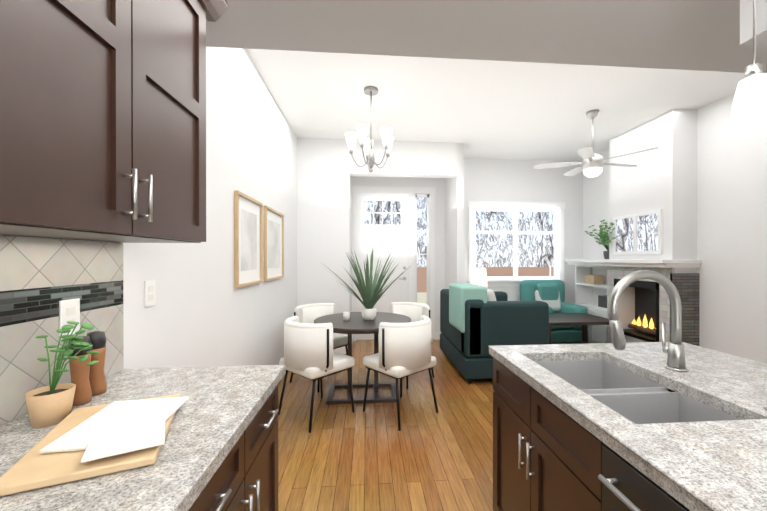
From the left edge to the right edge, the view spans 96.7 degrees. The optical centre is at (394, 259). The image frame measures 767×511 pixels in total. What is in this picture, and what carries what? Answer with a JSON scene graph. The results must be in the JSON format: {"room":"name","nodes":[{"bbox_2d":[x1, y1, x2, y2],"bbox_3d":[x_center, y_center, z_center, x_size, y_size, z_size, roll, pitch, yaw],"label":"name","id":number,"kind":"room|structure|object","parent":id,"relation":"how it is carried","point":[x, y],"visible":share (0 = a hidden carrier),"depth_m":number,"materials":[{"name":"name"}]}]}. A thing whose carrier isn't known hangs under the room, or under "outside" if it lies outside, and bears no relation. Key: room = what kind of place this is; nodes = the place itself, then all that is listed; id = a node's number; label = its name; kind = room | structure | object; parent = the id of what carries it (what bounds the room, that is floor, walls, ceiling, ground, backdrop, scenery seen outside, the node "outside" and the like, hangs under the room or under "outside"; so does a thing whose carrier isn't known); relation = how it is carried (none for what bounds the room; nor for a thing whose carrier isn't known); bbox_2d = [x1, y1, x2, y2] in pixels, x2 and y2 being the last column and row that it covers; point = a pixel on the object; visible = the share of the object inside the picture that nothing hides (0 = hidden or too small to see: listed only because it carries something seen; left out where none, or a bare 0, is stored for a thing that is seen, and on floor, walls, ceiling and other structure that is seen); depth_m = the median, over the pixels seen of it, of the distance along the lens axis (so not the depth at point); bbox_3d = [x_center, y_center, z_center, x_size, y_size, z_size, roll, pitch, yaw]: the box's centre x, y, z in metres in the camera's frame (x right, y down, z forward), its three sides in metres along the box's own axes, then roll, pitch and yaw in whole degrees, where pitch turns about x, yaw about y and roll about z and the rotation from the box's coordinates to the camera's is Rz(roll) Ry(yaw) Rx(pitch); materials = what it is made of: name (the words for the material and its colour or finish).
{"room":"dining room and kitchen","nodes":[
{"label":"dining room and kitchen","id":0,"kind":"room"},
{"bbox_2d":[1,47,296,368],"bbox_3d":[-1.216,-0.248,1.976,0.140,3.200,8.750,0,0,-5],"label":"wall","id":1,"kind":"structure","parent":0,"point":[203,312],"depth_m":2.35,"materials":[{"name":"paint"}]},
{"bbox_2d":[59,298,79,335],"bbox_3d":[-1.059,0.189,1.112,0.008,0.116,0.072,0,0,-5],"label":"electrical outlet","id":2,"kind":"object","parent":1,"relation":"attached to","point":[69,310],"visible":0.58,"depth_m":1.11,"materials":[{"name":"white plastic"}]},
{"bbox_2d":[0,0,211,247],"bbox_3d":[-0.891,-0.575,0.902,0.328,1.020,0.943,0,0,-5],"label":"upper cabinet","id":3,"kind":"object","parent":1,"relation":"attached to","point":[103,121],"depth_m":0.87,"materials":[{"name":"brown wood"}]},
{"bbox_2d":[144,280,155,306],"bbox_3d":[-1.105,0.153,1.540,0.008,0.116,0.072,0,0,-5],"label":"switch plate","id":4,"kind":"object","parent":1,"relation":"attached to","point":[149,292],"visible":1,"depth_m":1.53,"materials":[{"name":"white plastic"}]},
{"bbox_2d":[234,190,262,287],"bbox_3d":[-1.198,-0.150,2.816,0.028,0.720,0.600,0,0,-5],"label":"picture frame","id":5,"kind":"object","parent":1,"relation":"attached to","point":[248,240],"visible":1,"depth_m":2.77,"materials":[{"name":"brown wood"}]},
{"bbox_2d":[264,205,283,280],"bbox_3d":[-1.260,-0.151,3.573,0.028,0.720,0.680,0,0,-5],"label":"picture frame","id":6,"kind":"object","parent":1,"relation":"attached to","point":[273,244],"visible":1,"depth_m":3.54,"materials":[{"name":"brown wood"}]},
{"bbox_2d":[297,138,351,345],"bbox_3d":[-1.051,-0.256,5.301,0.730,3.200,0.950,0,0,-5],"label":"wall","id":7,"kind":"structure","parent":0,"point":[324,207],"depth_m":4.83,"materials":[{"name":"paint"}]},
{"bbox_2d":[278,339,493,510],"bbox_3d":[1.216,1.402,2.179,5.200,0.100,8.750,0,0,-5],"label":"floor","id":8,"kind":"structure","parent":0,"point":[344,457],"depth_m":2.49,"materials":[{"name":"brown wood"}]},
{"bbox_2d":[192,420,255,510],"bbox_3d":[-0.737,0.920,0.775,0.613,0.870,0.564,0,0,-5],"label":"base cabinet","id":9,"kind":"object","parent":8,"relation":"on","point":[234,487],"depth_m":0.97,"materials":[{"name":"brown wood"}]},
{"bbox_2d":[0,365,285,510],"bbox_3d":[-0.739,0.463,0.949,0.638,0.040,0.918,0,0,-5],"label":"countertop","id":10,"kind":"structure","parent":9,"relation":"on","point":[223,402],"depth_m":0.85,"materials":[{"name":"grey stone"}]},
{"bbox_2d":[24,321,99,427],"bbox_3d":[-0.925,0.304,0.951,0.147,0.275,0.137,0,0,-5],"label":"herb pot","id":11,"kind":"object","parent":10,"relation":"on","point":[50,405],"visible":1,"depth_m":0.93,"materials":[{"name":"plant"}]},
{"bbox_2d":[69,336,91,405],"bbox_3d":[-0.969,0.339,1.049,0.056,0.205,0.055,0,0,-5],"label":"pepper mill","id":12,"kind":"object","parent":10,"relation":"on","point":[79,373],"visible":0.77,"depth_m":1.03,"materials":[{"name":"brown wood"}]},
{"bbox_2d":[0,394,188,495],"bbox_3d":[-0.700,0.422,0.856,0.287,0.037,0.380,0,0,-25],"label":"cutting board","id":13,"kind":"object","parent":10,"relation":"on","point":[76,444],"visible":1,"depth_m":0.76,"materials":[{"name":"brown wood"}]},
{"bbox_2d":[86,331,106,395],"bbox_3d":[-0.985,0.339,1.123,0.056,0.205,0.055,0,0,-5],"label":"pepper mill","id":14,"kind":"object","parent":10,"relation":"on","point":[98,382],"visible":0.71,"depth_m":1.11,"materials":[{"name":"brown wood"}]},
{"bbox_2d":[256,380,280,510],"bbox_3d":[-0.769,0.919,1.163,0.613,0.870,0.448,0,0,-5],"label":"base cabinet","id":15,"kind":"object","parent":8,"relation":"on","point":[267,422],"depth_m":1.28,"materials":[{"name":"brown wood"}]},
{"bbox_2d":[278,316,354,432],"bbox_3d":[-0.689,0.935,2.987,0.671,0.833,0.671,0,0,-5],"label":"dining chair","id":16,"kind":"object","parent":8,"relation":"on","point":[309,353],"visible":0.98,"depth_m":2.74,"materials":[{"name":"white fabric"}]},
{"bbox_2d":[290,303,347,391],"bbox_3d":[-0.824,0.933,3.785,0.670,0.833,0.670,0,0,-5],"label":"dining chair","id":17,"kind":"object","parent":8,"relation":"on","point":[308,313],"visible":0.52,"depth_m":3.88,"materials":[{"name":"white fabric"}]},
{"bbox_2d":[314,312,410,404],"bbox_3d":[-0.320,0.974,3.412,0.960,0.750,0.960,0,0,-5],"label":"dining table","id":18,"kind":"object","parent":8,"relation":"on","point":[356,323],"visible":0.6,"depth_m":3.34,"materials":[{"name":"brown wood"}]},
{"bbox_2d":[343,312,349,320],"bbox_3d":[-0.475,0.558,3.348,0.063,0.080,0.064,0,0,-5],"label":"candle","id":19,"kind":"object","parent":18,"relation":"on","point":[346,316],"visible":1,"depth_m":3.32,"materials":[{"name":"white wax"}]},
{"bbox_2d":[321,245,413,319],"bbox_3d":[-0.290,0.216,3.393,0.950,0.764,0.944,0,0,-5],"label":"potted plant","id":20,"kind":"object","parent":18,"relation":"on","point":[369,292],"visible":1,"depth_m":3.33,"materials":[{"name":"green plant"}]},
{"bbox_2d":[363,315,437,430],"bbox_3d":[0.047,0.935,3.018,0.667,0.833,0.667,0,0,-5],"label":"dining chair","id":21,"kind":"object","parent":8,"relation":"on","point":[404,349],"visible":1,"depth_m":2.77,"materials":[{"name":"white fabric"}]},
{"bbox_2d":[378,302,433,388],"bbox_3d":[0.116,0.933,3.882,0.671,0.833,0.671,0,0,-5],"label":"dining chair","id":22,"kind":"object","parent":8,"relation":"on","point":[414,311],"visible":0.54,"depth_m":4.05,"materials":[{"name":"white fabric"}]},
{"bbox_2d":[440,283,548,383],"bbox_3d":[1.151,0.822,4.324,0.990,1.050,1.300,0,0,-5],"label":"sofa","id":23,"kind":"object","parent":8,"relation":"on","point":[476,321],"visible":0.92,"depth_m":3.69,"materials":[{"name":"fabric"}]},
{"bbox_2d":[520,280,587,341],"bbox_3d":[2.485,0.844,5.427,0.740,1.000,0.780,0,0,-5],"label":"armchair","id":24,"kind":"object","parent":8,"relation":"on","point":[551,293],"visible":0.5,"depth_m":5.46,"materials":[{"name":"teal fabric"}]},
{"bbox_2d":[549,313,608,343],"bbox_3d":[2.336,1.066,4.612,0.970,0.560,0.680,0,0,-5],"label":"coffee table","id":25,"kind":"object","parent":8,"relation":"on","point":[584,320],"visible":0.29,"depth_m":4.53,"materials":[{"name":"brown wood"}]},
{"bbox_2d":[575,265,606,342],"bbox_3d":[3.160,0.720,5.272,0.315,1.250,0.797,0,0,-5],"label":"built-in shelf","id":26,"kind":"object","parent":8,"relation":"on","point":[591,288],"visible":0.5,"depth_m":5.36,"materials":[{"name":"white wood"}]},
{"bbox_2d":[490,354,699,510],"bbox_3d":[1.123,0.922,0.148,1.092,0.870,3.220,0,0,-5],"label":"kitchen island","id":27,"kind":"object","parent":8,"relation":"on","point":[545,458],"depth_m":1.23,"materials":[{"name":"brown wood"}]},
{"bbox_2d":[488,344,766,510],"bbox_3d":[0.861,0.465,0.141,0.500,0.040,3.250,0,0,-5],"label":"island countertop","id":28,"kind":"structure","parent":27,"relation":"on","point":[713,464],"depth_m":0.83,"materials":[{"name":"grey stone"}]},
{"bbox_2d":[608,270,687,371],"bbox_3d":[1.004,0.242,1.386,0.323,0.397,0.122,0,0,-5],"label":"faucet","id":29,"kind":"object","parent":28,"relation":"on","point":[674,349],"visible":1,"depth_m":1.35,"materials":[{"name":"silver metal"}]},
{"bbox_2d":[580,382,743,421],"bbox_3d":[0.833,0.568,1.094,0.408,0.194,0.335,0,0,-5],"label":"sink","id":30,"kind":"object","parent":28,"relation":"in","point":[638,401],"depth_m":1.22,"materials":[{"name":"grey metal"}]},
{"bbox_2d":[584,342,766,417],"bbox_3d":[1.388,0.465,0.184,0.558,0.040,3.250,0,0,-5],"label":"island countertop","id":31,"kind":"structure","parent":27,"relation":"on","point":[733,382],"depth_m":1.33,"materials":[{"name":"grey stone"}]},
{"bbox_3d":[1.369,1.044,5.577,0.300,0.601,0.300,0,0,-5],"label":"side table","id":32,"kind":"object","parent":8,"relation":"on","visible":0},
{"bbox_2d":[470,268,487,287],"bbox_3d":[1.369,0.443,5.575,0.290,0.600,0.290,0,0,-5],"label":"table lamp","id":33,"kind":"object","parent":32,"relation":"on","point":[479,276],"visible":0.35,"depth_m":5.46,"materials":[{"name":"white fabric"}]},
{"bbox_2d":[349,140,463,288],"bbox_3d":[0.148,-0.256,5.298,1.660,3.200,0.750,0,0,-5],"label":"wall","id":34,"kind":"structure","parent":0,"point":[445,160],"depth_m":4.97,"materials":[{"name":"paint"}]},
{"bbox_2d":[333,346,347,353],"bbox_3d":[-1.002,1.291,4.824,0.690,0.110,0.014,0,0,-5],"label":"baseboard","id":35,"kind":"structure","parent":34,"relation":"attached to","point":[341,350],"depth_m":4.84,"materials":[{"name":"white wood"}]},
{"bbox_2d":[352,158,582,332],"bbox_3d":[1.333,-0.257,5.842,4.110,3.200,0.140,0,0,-5],"label":"wall","id":36,"kind":"structure","parent":0,"point":[507,180],"depth_m":5.82,"materials":[{"name":"paint"}]},
{"bbox_2d":[352,186,435,340],"bbox_3d":[-0.042,0.071,5.713,1.430,2.545,0.174,0,0,-5],"label":"door","id":37,"kind":"structure","parent":36,"relation":"attached to","point":[383,240],"depth_m":5.68,"materials":[{"name":"white metal"}]},
{"bbox_2d":[468,201,566,286],"bbox_3d":[2.082,-0.259,5.878,1.720,1.445,0.190,0,0,-5],"label":"window","id":38,"kind":"structure","parent":36,"relation":"in","point":[557,209],"depth_m":5.86,"materials":[{"name":"white wood"}]},
{"bbox_2d":[206,0,766,72],"bbox_3d":[1.384,-1.468,-0.127,4.980,0.750,4.140,0,0,-5],"label":"ceiling","id":39,"kind":"structure","parent":0,"point":[701,35],"depth_m":1.63,"materials":[{"name":"paint"}]},
{"bbox_2d":[728,0,766,129],"bbox_3d":[1.079,-0.838,1.024,0.112,0.855,0.112,0,0,-5],"label":"pendant light","id":40,"kind":"object","parent":39,"relation":"hanging from","point":[749,108],"visible":1,"depth_m":1.01,"materials":[{"name":"white glass"}]},
{"bbox_2d":[245,48,744,160],"bbox_3d":[1.027,-1.778,4.233,4.980,0.150,4.610,0,0,-5],"label":"ceiling","id":41,"kind":"structure","parent":0,"point":[485,109],"depth_m":3.58,"materials":[{"name":"paint"}]},
{"bbox_2d":[345,86,393,172],"bbox_3d":[-0.252,-1.285,3.420,0.498,0.832,0.501,0,0,-5],"label":"chandelier","id":42,"kind":"object","parent":41,"relation":"hanging from","point":[367,143],"visible":1,"depth_m":3.38,"materials":[{"name":"white glass"}]},
{"bbox_2d":[534,109,658,177],"bbox_3d":[2.300,-1.327,3.974,1.200,0.749,1.188,0,0,-5],"label":"ceiling fan","id":43,"kind":"object","parent":41,"relation":"hanging from","point":[592,163],"visible":1,"depth_m":3.90,"materials":[{"name":"silver metal"}]},
{"bbox_2d":[565,109,701,345],"bbox_3d":[3.128,-0.179,4.740,0.470,3.050,1.890,0,0,-5],"label":"fireplace","id":44,"kind":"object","parent":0,"point":[653,206],"depth_m":4.08,"materials":[{"name":"paint"}]},
{"bbox_2d":[585,220,619,258],"bbox_3d":[3.042,-0.283,4.912,0.550,0.565,0.705,0,0,-5],"label":"potted plant","id":45,"kind":"object","parent":44,"relation":"on","point":[604,238],"visible":0.79,"depth_m":4.90,"materials":[{"name":"plant"}]},
{"bbox_2d":[583,92,766,363],"bbox_3d":[3.501,-0.252,3.799,0.120,3.200,4.685,0,0,-5],"label":"wall","id":46,"kind":"structure","parent":0,"point":[732,211],"depth_m":3.55,"materials":[{"name":"paint"}]},
{"bbox_2d":[740,0,766,45],"bbox_3d":[1.631,-0.942,-0.379,0.430,0.300,3.335,0,0,-5],"label":"ceiling","id":47,"kind":"structure","parent":0,"point":[746,22],"depth_m":1.23,"materials":[{"name":"white paint"}]},
{"label":"outside","id":48,"kind":"structure","parent":0,"visible":0},
{"bbox_2d":[364,197,553,303],"bbox_3d":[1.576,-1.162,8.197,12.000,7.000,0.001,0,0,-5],"label":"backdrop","id":49,"kind":"structure","parent":48,"point":[494,255],"depth_m":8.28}
]}

